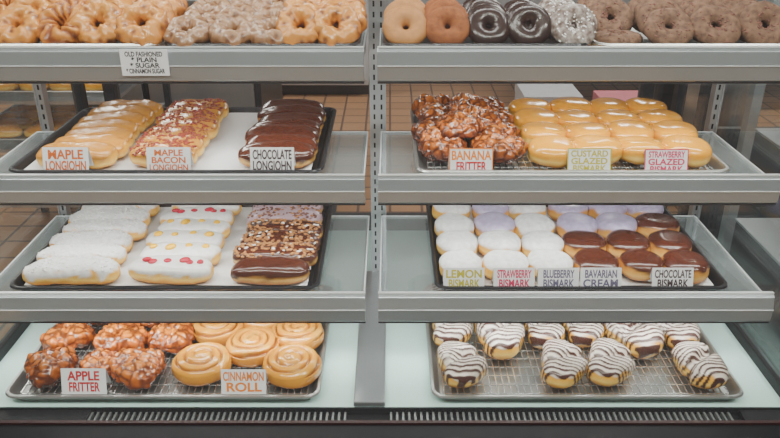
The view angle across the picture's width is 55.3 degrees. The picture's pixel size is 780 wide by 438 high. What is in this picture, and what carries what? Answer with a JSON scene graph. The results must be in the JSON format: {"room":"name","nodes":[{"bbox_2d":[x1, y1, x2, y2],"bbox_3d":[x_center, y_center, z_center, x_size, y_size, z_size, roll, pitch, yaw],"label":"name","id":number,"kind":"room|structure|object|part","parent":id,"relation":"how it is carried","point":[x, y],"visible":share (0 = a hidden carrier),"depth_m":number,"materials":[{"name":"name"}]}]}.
{"room":"food shop","nodes":[
{"label":"food shop","id":0,"kind":"room"},
{"bbox_2d":[0,84,779,339],"bbox_3d":[0.000,0.266,2.885,10.000,0.050,11.000,0,25,0],"label":"floor","id":1,"kind":"structure","parent":0,"point":[19,227],"depth_m":4.45,"materials":[{"name":"tile"}]},
{"bbox_2d":[0,84,171,211],"bbox_3d":[-1.288,-0.589,2.885,0.665,1.500,0.625,0,25,0],"label":"rack","id":2,"kind":"object","parent":1,"relation":"on","point":[122,90],"visible":0.18,"depth_m":2.71,"materials":[{"name":"metal"}]},
{"bbox_2d":[0,170,80,207],"bbox_3d":[-1.290,-0.175,3.076,0.620,0.012,0.600,0,25,0],"label":"shelf","id":3,"kind":"object","parent":2,"relation":"attached to","point":[8,172],"depth_m":2.81,"materials":[{"name":"metal"}]},
{"bbox_2d":[0,105,98,143],"bbox_3d":[-1.292,-0.379,2.946,0.591,0.026,0.463,0,25,0],"label":"sheet pan","id":4,"kind":"object","parent":2,"relation":"on","point":[16,140],"visible":0.06,"depth_m":2.81,"materials":[{"name":"metal"}]},
{"bbox_2d":[0,105,91,138],"bbox_3d":[-1.290,-0.387,2.927,0.527,0.046,0.339,0,25,0],"label":"donuts","id":5,"kind":"object","parent":4,"relation":"on","point":[20,118],"visible":0.48,"depth_m":2.88},
{"bbox_2d":[0,84,122,96],"bbox_3d":[-1.292,-0.542,2.869,0.591,0.026,0.463,0,25,0],"label":"sheet pan","id":6,"kind":"object","parent":2,"relation":"on","point":[18,92],"visible":0.05,"depth_m":2.67,"materials":[{"name":"metal"}]},
{"bbox_2d":[0,84,102,90],"bbox_3d":[-1.300,-0.563,2.870,0.553,0.054,0.424,0,25,0],"label":"donut","id":7,"kind":"object","parent":6,"relation":"on","point":[3,87],"visible":0.08,"depth_m":2.69,"materials":[{"name":"orange food"}]},
{"bbox_2d":[0,84,136,104],"bbox_3d":[-1.290,-0.538,2.906,0.620,0.012,0.600,0,25,0],"label":"shelf","id":8,"kind":"object","parent":2,"relation":"attached to","point":[125,88],"depth_m":2.64,"materials":[{"name":"metal"}]},
{"bbox_2d":[0,103,164,152],"bbox_3d":[-1.290,-0.375,2.983,0.620,0.012,0.600,0,25,0],"label":"shelf","id":9,"kind":"object","parent":2,"relation":"attached to","point":[4,148],"depth_m":2.73,"materials":[{"name":"metal"}]},
{"bbox_3d":[-0.968,-0.462,2.613,0.025,1.500,0.025,0,25,0],"label":"post","id":10,"kind":"part","parent":2,"relation":"part of","materials":[{"name":"plastic"}]},
{"bbox_3d":[-0.968,-0.717,3.157,0.025,1.500,0.025,0,25,0],"label":"post","id":11,"kind":"part","parent":2,"relation":"part of","materials":[{"name":"plastic"}]},
{"bbox_2d":[121,0,282,106],"bbox_3d":[-1.160,-0.735,3.891,1.120,0.910,0.770,0,25,0],"label":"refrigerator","id":12,"kind":"object","parent":1,"relation":"on","point":[235,95],"visible":0.05,"depth_m":3.56,"materials":[{"name":"metal"}]},
{"bbox_3d":[-1.430,-0.583,3.578,0.500,0.660,0.025,0,25,0],"label":"door","id":13,"kind":"part","parent":12,"relation":"part of","materials":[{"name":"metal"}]},
{"bbox_3d":[-0.900,-0.583,3.578,0.500,0.660,0.025,0,25,0],"label":"door","id":14,"kind":"part","parent":12,"relation":"part of","materials":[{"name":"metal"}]},
{"bbox_2d":[282,0,369,93],"bbox_3d":[-1.375,-1.390,5.301,2.510,0.900,0.660,0,25,0],"label":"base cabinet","id":15,"kind":"object","parent":1,"relation":"on","point":[286,88],"visible":0.12,"depth_m":5.26,"materials":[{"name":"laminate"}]},
{"bbox_3d":[-0.390,-1.282,5.023,0.460,0.700,0.015,0,25,0],"label":"cabinet door","id":16,"kind":"part","parent":15,"relation":"part of","materials":[{"name":"metal"}]},
{"bbox_2d":[332,205,336,212],"bbox_3d":[-0.775,0.110,3.143,1.050,0.013,1.000,0,25,0],"label":"shelf bracket","id":17,"kind":"object","parent":1,"relation":"on","point":[334,206],"visible":0.02,"depth_m":3.47,"materials":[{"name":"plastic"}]},
{"bbox_2d":[0,0,779,437],"bbox_3d":[-0.030,-0.145,1.677,1.758,1.720,1.080,0,25,0],"label":"display case","id":18,"kind":"object","parent":1,"relation":"on","point":[378,267],"visible":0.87,"depth_m":1.55,"materials":[{"name":"metal"}]},
{"bbox_3d":[-0.896,0.214,1.933,0.018,0.052,0.920,0,25,0],"label":"sill","id":19,"kind":"part","parent":18,"relation":"part of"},
{"bbox_2d":[0,40,164,45],"bbox_3d":[-0.661,-0.407,1.635,0.404,0.026,0.336,0,25,0],"label":"sheet pan","id":20,"kind":"object","parent":18,"relation":"on","point":[39,43],"visible":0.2,"depth_m":1.48,"materials":[{"name":"metal"}]},
{"bbox_2d":[0,0,187,45],"bbox_3d":[-0.667,-0.442,1.590,0.444,0.114,0.302,0,25,0],"label":"french crullers","id":21,"kind":"object","parent":20,"relation":"on","point":[140,22],"visible":0.99,"depth_m":1.49,"materials":[{"name":"food"}]},
{"bbox_2d":[119,49,169,75],"bbox_3d":[-0.484,-0.308,1.469,0.094,0.052,0.001,0,25,0],"label":"label","id":22,"kind":"object","parent":18,"relation":"attached to","point":[134,62],"visible":1,"depth_m":1.47,"materials":[{"name":"white paper"}]},
{"bbox_2d":[5,285,333,400],"bbox_3d":[-0.477,0.282,1.758,0.662,0.026,0.463,0,25,0],"label":"sheet pan","id":23,"kind":"object","parent":18,"relation":"on","point":[165,387],"visible":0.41,"depth_m":1.59,"materials":[{"name":"metal"}]},
{"bbox_2d":[61,368,111,393],"bbox_3d":[-0.642,0.337,1.569,0.094,0.054,0.032,0,25,0],"label":"label","id":24,"kind":"object","parent":23,"relation":"on","point":[73,380],"visible":1,"depth_m":1.56,"materials":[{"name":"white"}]},
{"bbox_2d":[23,323,195,390],"bbox_3d":[-0.624,0.246,1.754,0.353,0.065,0.444,0,25,0],"label":"fritter","id":25,"kind":"object","parent":23,"relation":"on","point":[119,348],"visible":0.59,"depth_m":1.65,"materials":[{"name":"brown food"}]},
{"bbox_2d":[221,369,267,393],"bbox_3d":[-0.307,0.338,1.569,0.094,0.052,0.031,0,25,0],"label":"label","id":26,"kind":"object","parent":23,"relation":"on","point":[233,381],"visible":1,"depth_m":1.56,"materials":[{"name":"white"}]},
{"bbox_2d":[171,290,323,388],"bbox_3d":[-0.310,0.258,1.743,0.325,0.053,0.404,0,25,0],"label":"rolls","id":27,"kind":"object","parent":23,"relation":"on","point":[290,360],"visible":0.61,"depth_m":1.63,"materials":[{"name":"food"}]},
{"bbox_2d":[9,205,332,290],"bbox_3d":[-0.483,0.059,1.791,0.666,0.026,0.463,0,25,0],"label":"sheet pan","id":28,"kind":"object","parent":18,"relation":"on","point":[221,280],"visible":0.23,"depth_m":1.65,"materials":[{"name":"metal"}]},
{"bbox_2d":[22,205,159,284],"bbox_3d":[-0.699,0.040,1.787,0.222,0.053,0.418,0,25,0],"label":"long johns","id":29,"kind":"object","parent":28,"relation":"on","point":[91,248],"visible":0.92,"depth_m":1.70,"materials":[{"name":"white food"}]},
{"bbox_2d":[128,205,241,284],"bbox_3d":[-0.482,0.037,1.791,0.194,0.055,0.412,0,25,0],"label":"filled white long johns","id":30,"kind":"object","parent":28,"relation":"on","point":[189,240],"visible":0.88,"depth_m":1.70,"materials":[{"name":"white food"}]},
{"bbox_2d":[230,205,322,284],"bbox_3d":[-0.261,0.041,1.786,0.201,0.052,0.410,0,25,0],"label":"long johns","id":31,"kind":"object","parent":28,"relation":"on","point":[280,244],"visible":0.94,"depth_m":1.70,"materials":[{"name":"brown food"}]},
{"bbox_2d":[8,107,336,173],"bbox_3d":[-0.471,-0.186,1.761,0.664,0.026,0.463,0,25,0],"label":"sheet pan","id":32,"kind":"object","parent":18,"relation":"on","point":[220,156],"visible":0.41,"depth_m":1.67,"materials":[{"name":"metal"}]},
{"bbox_2d":[42,147,93,169],"bbox_3d":[-0.680,-0.126,1.569,0.096,0.052,0.032,0,25,0],"label":"label","id":33,"kind":"object","parent":32,"relation":"on","point":[54,158],"visible":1,"depth_m":1.56,"materials":[{"name":"white paper"}]},
{"bbox_2d":[36,99,163,168],"bbox_3d":[-0.669,-0.208,1.764,0.185,0.055,0.407,0,25,0],"label":"long johns","id":34,"kind":"object","parent":32,"relation":"on","point":[111,128],"visible":0.84,"depth_m":1.71,"materials":[{"name":"food"}]},
{"bbox_2d":[146,147,193,169],"bbox_3d":[-0.464,-0.126,1.569,0.092,0.052,0.032,0,25,0],"label":"label","id":35,"kind":"object","parent":32,"relation":"on","point":[158,158],"visible":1,"depth_m":1.56,"materials":[{"name":"white paper"}]},
{"bbox_2d":[129,98,228,166],"bbox_3d":[-0.488,-0.209,1.763,0.165,0.053,0.405,0,25,0],"label":"long johns","id":36,"kind":"object","parent":32,"relation":"on","point":[192,123],"visible":0.91,"depth_m":1.74,"materials":[{"name":"brown food"}]},
{"bbox_2d":[250,147,295,169],"bbox_3d":[-0.247,-0.126,1.569,0.092,0.052,0.032,0,25,0],"label":"label","id":37,"kind":"object","parent":32,"relation":"on","point":[261,158],"visible":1,"depth_m":1.56,"materials":[{"name":"white paper"}]},
{"bbox_2d":[238,99,325,168],"bbox_3d":[-0.247,-0.210,1.763,0.176,0.056,0.402,0,25,0],"label":"long johns","id":38,"kind":"object","parent":32,"relation":"on","point":[298,124],"visible":0.88,"depth_m":1.71,"materials":[{"name":"brown food"}]},
{"bbox_3d":[-0.467,-0.309,1.490,0.830,0.068,0.032,0,25,0],"label":"shelf price rail","id":39,"kind":"part","parent":18,"relation":"part of","materials":[{"name":"grey metal"}]},
{"bbox_3d":[-0.467,-0.063,1.553,0.830,0.061,0.032,0,25,0],"label":"shelf price rail","id":40,"kind":"part","parent":18,"relation":"part of","materials":[{"name":"grey metal"}]},
{"bbox_3d":[-0.467,0.185,1.582,0.830,0.066,0.032,0,25,0],"label":"shelf price rail","id":41,"kind":"part","parent":18,"relation":"part of","materials":[{"name":"grey metal"}]},
{"bbox_2d":[164,32,362,45],"bbox_3d":[-0.257,-0.407,1.635,0.396,0.026,0.336,0,25,0],"label":"sheet pan","id":42,"kind":"object","parent":18,"relation":"on","point":[358,41],"visible":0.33,"depth_m":1.48,"materials":[{"name":"silver metal"}]},
{"bbox_2d":[163,0,286,46],"bbox_3d":[-0.320,-0.427,1.594,0.274,0.079,0.301,0,25,0],"label":"donuts","id":43,"kind":"object","parent":42,"relation":"on","point":[232,22],"visible":0.87,"depth_m":1.51},
{"bbox_2d":[276,0,366,45],"bbox_3d":[-0.144,-0.437,1.588,0.196,0.104,0.287,0,25,0],"label":"donuts","id":44,"kind":"object","parent":42,"relation":"on","point":[330,22],"visible":0.97,"depth_m":1.49},
{"bbox_3d":[-0.030,0.010,2.324,1.750,0.050,0.040,0,25,0],"label":"sill","id":45,"kind":"part","parent":18,"relation":"part of","materials":[{"name":"metal"}]},
{"bbox_2d":[0,410,779,419],"bbox_3d":[-0.030,0.409,1.534,1.710,0.013,0.037,0,25,0],"label":"vent grille","id":46,"kind":"object","parent":18,"relation":"attached to","point":[4,414],"depth_m":1.54,"materials":[{"name":"metal"}]},
{"bbox_3d":[-0.030,0.453,1.447,1.750,0.032,0.156,0,25,0],"label":"sill","id":47,"kind":"part","parent":18,"relation":"part of","materials":[{"name":"black metal"}]},
{"bbox_3d":[-0.030,0.400,1.553,1.730,0.018,0.004,0,25,0],"label":"deck trim","id":48,"kind":"part","parent":18,"relation":"part of","materials":[{"name":"black metal"}]},
{"bbox_2d":[383,33,587,45],"bbox_3d":[0.193,-0.407,1.635,0.416,0.026,0.336,0,25,0],"label":"sheet pan","id":49,"kind":"object","parent":18,"relation":"on","point":[468,42],"visible":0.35,"depth_m":1.48,"materials":[{"name":"silver metal"}]},
{"bbox_2d":[382,0,596,45],"bbox_3d":[0.201,-0.424,1.576,0.435,0.086,0.233,0,25,0],"label":"donuts","id":50,"kind":"object","parent":49,"relation":"on","point":[404,21],"visible":0.99,"depth_m":1.50},
{"bbox_2d":[410,107,729,173],"bbox_3d":[0.384,-0.186,1.761,0.662,0.026,0.463,0,25,0],"label":"sheet pan","id":51,"kind":"object","parent":18,"relation":"on","point":[525,165],"visible":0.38,"depth_m":1.59,"materials":[{"name":"metal"}]},
{"bbox_2d":[411,92,527,165],"bbox_3d":[0.173,-0.227,1.740,0.255,0.095,0.412,0,25,0],"label":"fritter","id":52,"kind":"object","parent":51,"relation":"on","point":[444,123],"visible":0.96,"depth_m":1.65,"materials":[{"name":"brown food"}]},
{"bbox_2d":[448,148,492,169],"bbox_3d":[0.170,-0.124,1.569,0.092,0.052,0.032,0,25,0],"label":"label","id":53,"kind":"object","parent":51,"relation":"on","point":[459,158],"visible":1,"depth_m":1.56,"materials":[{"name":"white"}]},
{"bbox_2d":[567,148,611,169],"bbox_3d":[0.418,-0.124,1.569,0.092,0.052,0.032,0,25,0],"label":"label","id":54,"kind":"object","parent":51,"relation":"on","point":[577,158],"visible":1,"depth_m":1.56,"materials":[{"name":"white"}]},
{"bbox_2d":[508,97,712,167],"bbox_3d":[0.501,-0.214,1.752,0.410,0.058,0.418,0,25,0],"label":"glazed bismarks","id":55,"kind":"object","parent":51,"relation":"on","point":[629,127],"visible":0.91,"depth_m":1.68,"materials":[{"name":"food"}]},
{"bbox_2d":[640,149,688,169],"bbox_3d":[0.580,-0.123,1.570,0.092,0.052,0.032,0,25,0],"label":"label","id":56,"kind":"object","parent":51,"relation":"on","point":[655,159],"visible":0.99,"depth_m":1.56,"materials":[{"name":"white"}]},
{"bbox_3d":[0.391,0.185,1.582,0.832,0.066,0.032,0,25,0],"label":"shelf price rail","id":57,"kind":"part","parent":18,"relation":"part of","materials":[{"name":"grey metal"}]},
{"bbox_2d":[426,205,727,290],"bbox_3d":[0.410,0.059,1.791,0.630,0.026,0.463,0,25,0],"label":"sheet pan","id":58,"kind":"object","parent":18,"relation":"on","point":[715,281],"visible":0.21,"depth_m":1.61,"materials":[{"name":"metal"}]},
{"bbox_2d":[443,268,484,289],"bbox_3d":[0.158,0.125,1.602,0.088,0.046,0.028,0,25,0],"label":"label","id":59,"kind":"object","parent":58,"relation":"on","point":[451,276],"visible":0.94,"depth_m":1.59,"materials":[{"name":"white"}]},
{"bbox_2d":[432,205,572,278],"bbox_3d":[0.257,0.040,1.786,0.299,0.055,0.408,0,25,0],"label":"powdered bismarks","id":60,"kind":"object","parent":58,"relation":"on","point":[540,247],"visible":0.81,"depth_m":1.72,"materials":[{"name":"white food"}]},
{"bbox_2d":[492,268,534,285],"bbox_3d":[0.266,0.125,1.602,0.088,0.046,0.028,0,25,0],"label":"label","id":61,"kind":"object","parent":58,"relation":"on","point":[501,276],"visible":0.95,"depth_m":1.59,"materials":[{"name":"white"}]},
{"bbox_2d":[536,268,578,285],"bbox_3d":[0.361,0.125,1.602,0.088,0.046,0.028,0,25,0],"label":"label","id":62,"kind":"object","parent":58,"relation":"on","point":[545,276],"visible":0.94,"depth_m":1.59,"materials":[{"name":"grey paper"}]},
{"bbox_2d":[472,205,663,238],"bbox_3d":[0.455,-0.002,1.875,0.502,0.055,0.218,0,25,0],"label":"blueberry bismarks","id":63,"kind":"object","parent":58,"relation":"on","point":[602,220],"visible":0.58,"depth_m":1.83,"materials":[{"name":"purple food"}]},
{"bbox_2d":[579,268,621,285],"bbox_3d":[0.452,0.125,1.602,0.088,0.046,0.028,0,25,0],"label":"label","id":64,"kind":"object","parent":58,"relation":"on","point":[587,276],"visible":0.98,"depth_m":1.59,"materials":[{"name":"grey paper"}]},
{"bbox_2d":[561,212,709,283],"bbox_3d":[0.554,0.060,1.742,0.313,0.054,0.310,0,25,0],"label":"chocolate-iced bismarks","id":65,"kind":"object","parent":58,"relation":"on","point":[657,242],"visible":0.91,"depth_m":1.70,"materials":[{"name":"brown food"}]},
{"bbox_2d":[648,268,693,285],"bbox_3d":[0.606,0.125,1.602,0.088,0.046,0.028,0,25,0],"label":"label","id":66,"kind":"object","parent":58,"relation":"on","point":[658,276],"visible":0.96,"depth_m":1.59,"materials":[{"name":"white paper"}]},
{"bbox_3d":[0.391,-0.309,1.490,0.832,0.068,0.032,0,25,0],"label":"shelf price rail","id":67,"kind":"part","parent":18,"relation":"part of","materials":[{"name":"grey metal"}]},
{"bbox_3d":[0.391,-0.063,1.553,0.832,0.061,0.032,0,25,0],"label":"shelf price rail","id":68,"kind":"part","parent":18,"relation":"part of","materials":[{"name":"grey metal"}]},
{"bbox_2d":[423,288,743,400],"bbox_3d":[0.414,0.282,1.758,0.657,0.026,0.463,0,25,0],"label":"sheet pan","id":69,"kind":"object","parent":18,"relation":"on","point":[657,377],"visible":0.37,"depth_m":1.60,"materials":[{"name":"metal"}]},
{"bbox_2d":[590,27,779,45],"bbox_3d":[0.606,-0.407,1.635,0.394,0.026,0.336,0,25,0],"label":"sheet pan","id":70,"kind":"object","parent":18,"relation":"on","point":[646,42],"visible":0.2,"depth_m":1.48,"materials":[{"name":"metal"}]},
{"bbox_2d":[577,0,779,42],"bbox_3d":[0.614,-0.430,1.594,0.390,0.097,0.278,0,25,0],"label":"donuts","id":71,"kind":"object","parent":70,"relation":"on","point":[660,21],"visible":0.93,"depth_m":1.51},
{"bbox_3d":[0.836,0.214,1.933,0.018,0.052,0.920,0,25,0],"label":"sill","id":72,"kind":"part","parent":18,"relation":"part of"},
{"bbox_2d":[515,84,582,101],"bbox_3d":[0.970,-0.700,4.619,0.348,0.224,0.368,0,25,0],"label":"carton","id":73,"kind":"object","parent":1,"relation":"on","point":[548,92],"visible":0.41,"depth_m":4.53,"materials":[{"name":"white cardboard"}]},
{"bbox_2d":[592,90,637,100],"bbox_3d":[1.370,-0.581,4.343,0.308,0.244,0.368,0,25,0],"label":"carton","id":74,"kind":"object","parent":1,"relation":"on","point":[624,95],"visible":0.12,"depth_m":4.39,"materials":[{"name":"pink cardboard"}]},
{"bbox_2d":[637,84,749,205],"bbox_3d":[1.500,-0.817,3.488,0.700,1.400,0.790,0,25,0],"label":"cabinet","id":75,"kind":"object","parent":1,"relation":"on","point":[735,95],"visible":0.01,"depth_m":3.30,"materials":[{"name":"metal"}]},
{"bbox_2d":[677,0,779,373],"bbox_3d":[1.600,-0.136,1.681,1.400,1.700,1.080,0,25,0],"label":"display case","id":76,"kind":"object","parent":1,"relation":"on","point":[750,234],"visible":0.16,"depth_m":2.04,"materials":[{"name":"metal"}]},
{"bbox_3d":[0.912,-0.540,2.072,0.025,1.300,0.030,0,25,0],"label":"post","id":77,"kind":"part","parent":76,"relation":"part of","materials":[{"name":"grey metal"}]},
{"bbox_3d":[1.600,-0.121,2.273,1.360,0.330,0.020,0,25,0],"label":"panel","id":78,"kind":"part","parent":76,"relation":"part of","materials":[{"name":"plastic"}]},
{"bbox_3d":[0.912,-0.417,1.809,0.025,1.300,0.030,0,25,0],"label":"frame post","id":79,"kind":"part","parent":76,"relation":"part of","materials":[{"name":"grey metal"}]},
{"bbox_2d":[735,218,779,265],"bbox_3d":[1.600,0.093,1.788,1.360,0.006,0.440,0,25,0],"label":"shelf","id":80,"kind":"object","parent":76,"relation":"attached to","point":[765,231],"depth_m":1.91,"materials":[{"name":"metal"}]},
{"bbox_2d":[754,128,779,148],"bbox_3d":[1.600,-0.148,1.714,1.360,0.006,0.370,0,25,0],"label":"shelf","id":81,"kind":"object","parent":76,"relation":"attached to","point":[772,135],"depth_m":1.84,"materials":[{"name":"metal"}]},
{"bbox_2d":[386,0,766,6],"bbox_3d":[0.000,-2.954,6.401,10.000,2.800,0.100,0,25,0],"label":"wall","id":82,"kind":"structure","parent":0,"point":[503,2],"depth_m":6.80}
]}

